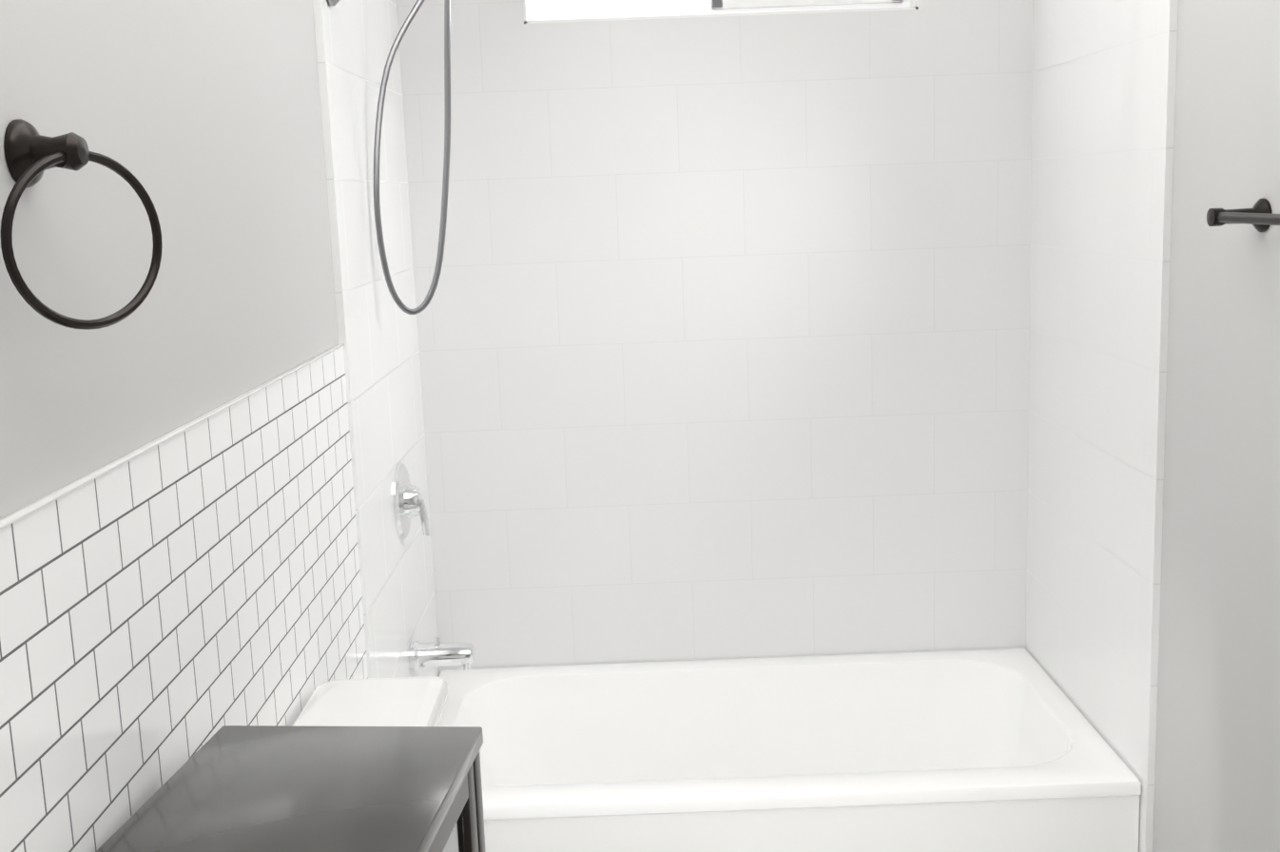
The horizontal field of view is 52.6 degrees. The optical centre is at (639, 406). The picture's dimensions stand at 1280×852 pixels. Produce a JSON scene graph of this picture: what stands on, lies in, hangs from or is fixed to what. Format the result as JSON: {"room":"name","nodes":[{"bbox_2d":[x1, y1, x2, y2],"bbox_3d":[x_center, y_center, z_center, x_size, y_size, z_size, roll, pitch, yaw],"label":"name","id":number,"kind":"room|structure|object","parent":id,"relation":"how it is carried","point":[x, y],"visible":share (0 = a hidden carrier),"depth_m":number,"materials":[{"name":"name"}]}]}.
{"room":"bathroom","nodes":[
{"label":"bathroom","id":0,"kind":"room"},
{"bbox_2d":[0,0,338,519],"bbox_3d":[-0.604,0.029,1.375,0.120,2.600,3.850,-2,9,0],"label":"wall","id":1,"kind":"structure","parent":0,"point":[201,121],"depth_m":1.48,"materials":[{"name":"grey paint"}]},
{"bbox_2d":[0,118,162,329],"bbox_3d":[-0.507,-0.165,1.171,0.086,0.189,0.183,-2,9,0],"label":"towel ring","id":2,"kind":"object","parent":1,"relation":"attached to","point":[31,154],"visible":1,"depth_m":1.14,"materials":[{"name":"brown metal"}]},
{"bbox_2d":[0,343,368,851],"bbox_3d":[-0.511,0.743,1.088,0.011,1.279,2.850,-2,9,0],"label":"wall tiles","id":3,"kind":"structure","parent":1,"relation":"attached to","point":[173,601],"depth_m":1.46,"materials":[{"name":"white tile"}]},
{"bbox_2d":[312,0,446,678],"bbox_3d":[-0.548,-0.201,2.751,0.014,2.600,0.780,-2,9,0],"label":"wall tile","id":4,"kind":"structure","parent":1,"relation":"attached to","point":[385,347],"depth_m":2.68,"materials":[{"name":"white tile"}]},
{"bbox_2d":[328,0,340,6],"bbox_3d":[0.182,-0.841,2.360,1.498,0.173,0.143,-2,9,0],"label":"shower rod","id":5,"kind":"object","parent":4,"relation":"attached to","point":[333,3],"visible":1,"depth_m":2.33,"materials":[{"name":"silver metal"}]},
{"bbox_2d":[373,0,474,670],"bbox_3d":[-0.362,-0.223,2.756,0.361,1.646,0.216,-2,9,0],"label":"fittings","id":6,"kind":"object","parent":4,"relation":"attached to","point":[409,502],"visible":1,"depth_m":2.67,"materials":[{"name":"silver metal"}]},
{"bbox_2d":[1152,0,1279,851],"bbox_3d":[1.025,-0.031,1.368,0.100,2.600,3.630,-2,9,0],"label":"wall","id":7,"kind":"structure","parent":0,"point":[1217,769],"depth_m":2.17,"materials":[{"name":"grey paint"}]},
{"bbox_2d":[1020,0,1178,851],"bbox_3d":[0.957,-0.258,2.754,0.014,2.600,0.780,-2,9,0],"label":"wall tile","id":8,"kind":"structure","parent":7,"relation":"attached to","point":[1098,145],"depth_m":2.70,"materials":[{"name":"white tile"}]},
{"bbox_2d":[1206,198,1279,232],"bbox_3d":[0.923,-0.266,1.830,0.084,0.052,0.402,-2,9,0],"label":"towel bar","id":9,"kind":"object","parent":7,"relation":"attached to","point":[1259,216],"visible":1,"depth_m":1.98,"materials":[{"name":"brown metal"}]},
{"bbox_3d":[0.795,1.309,1.598,2.820,0.100,3.850,-2,9,0],"label":"floor","id":10,"kind":"structure","parent":0,"visible":0},
{"bbox_2d":[96,725,485,851],"bbox_3d":[-0.321,0.857,1.400,0.330,0.938,0.343,-1,9,6],"label":"base cabinet","id":11,"kind":"object","parent":10,"relation":"on","point":[265,788],"visible":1,"depth_m":1.33,"materials":[{"name":"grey wood"}]},
{"bbox_2d":[292,676,448,726],"bbox_3d":[-0.133,0.836,1.974,0.726,0.777,0.410,-2,9,0],"label":"toilet","id":12,"kind":"object","parent":10,"relation":"on","point":[402,702],"visible":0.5,"depth_m":1.98,"materials":[{"name":"white ceramic"}]},
{"bbox_2d":[438,647,1141,851],"bbox_3d":[0.246,0.875,2.946,1.488,0.355,0.768,-2,9,0],"label":"bathtub","id":13,"kind":"object","parent":10,"relation":"on","point":[994,750],"visible":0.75,"depth_m":3.17,"materials":[{"name":"white ceramic"}]},
{"bbox_3d":[0.251,-0.308,3.217,1.620,2.600,0.120,-2,9,0],"label":"wall","id":14,"kind":"structure","parent":0,"visible":0},
{"bbox_2d":[404,0,1027,669],"bbox_3d":[0.201,-0.296,3.150,1.520,2.600,0.014,-2,9,0],"label":"wall tile","id":15,"kind":"structure","parent":14,"relation":"attached to","point":[781,335],"depth_m":3.16,"materials":[{"name":"white tile"}]},
{"bbox_2d":[523,0,918,23],"bbox_3d":[0.184,-1.083,3.068,0.925,0.320,0.109,-2,9,0],"label":"window","id":16,"kind":"structure","parent":14,"relation":"in","point":[536,11],"depth_m":3.10,"materials":[{"name":"white paint"}]}
]}

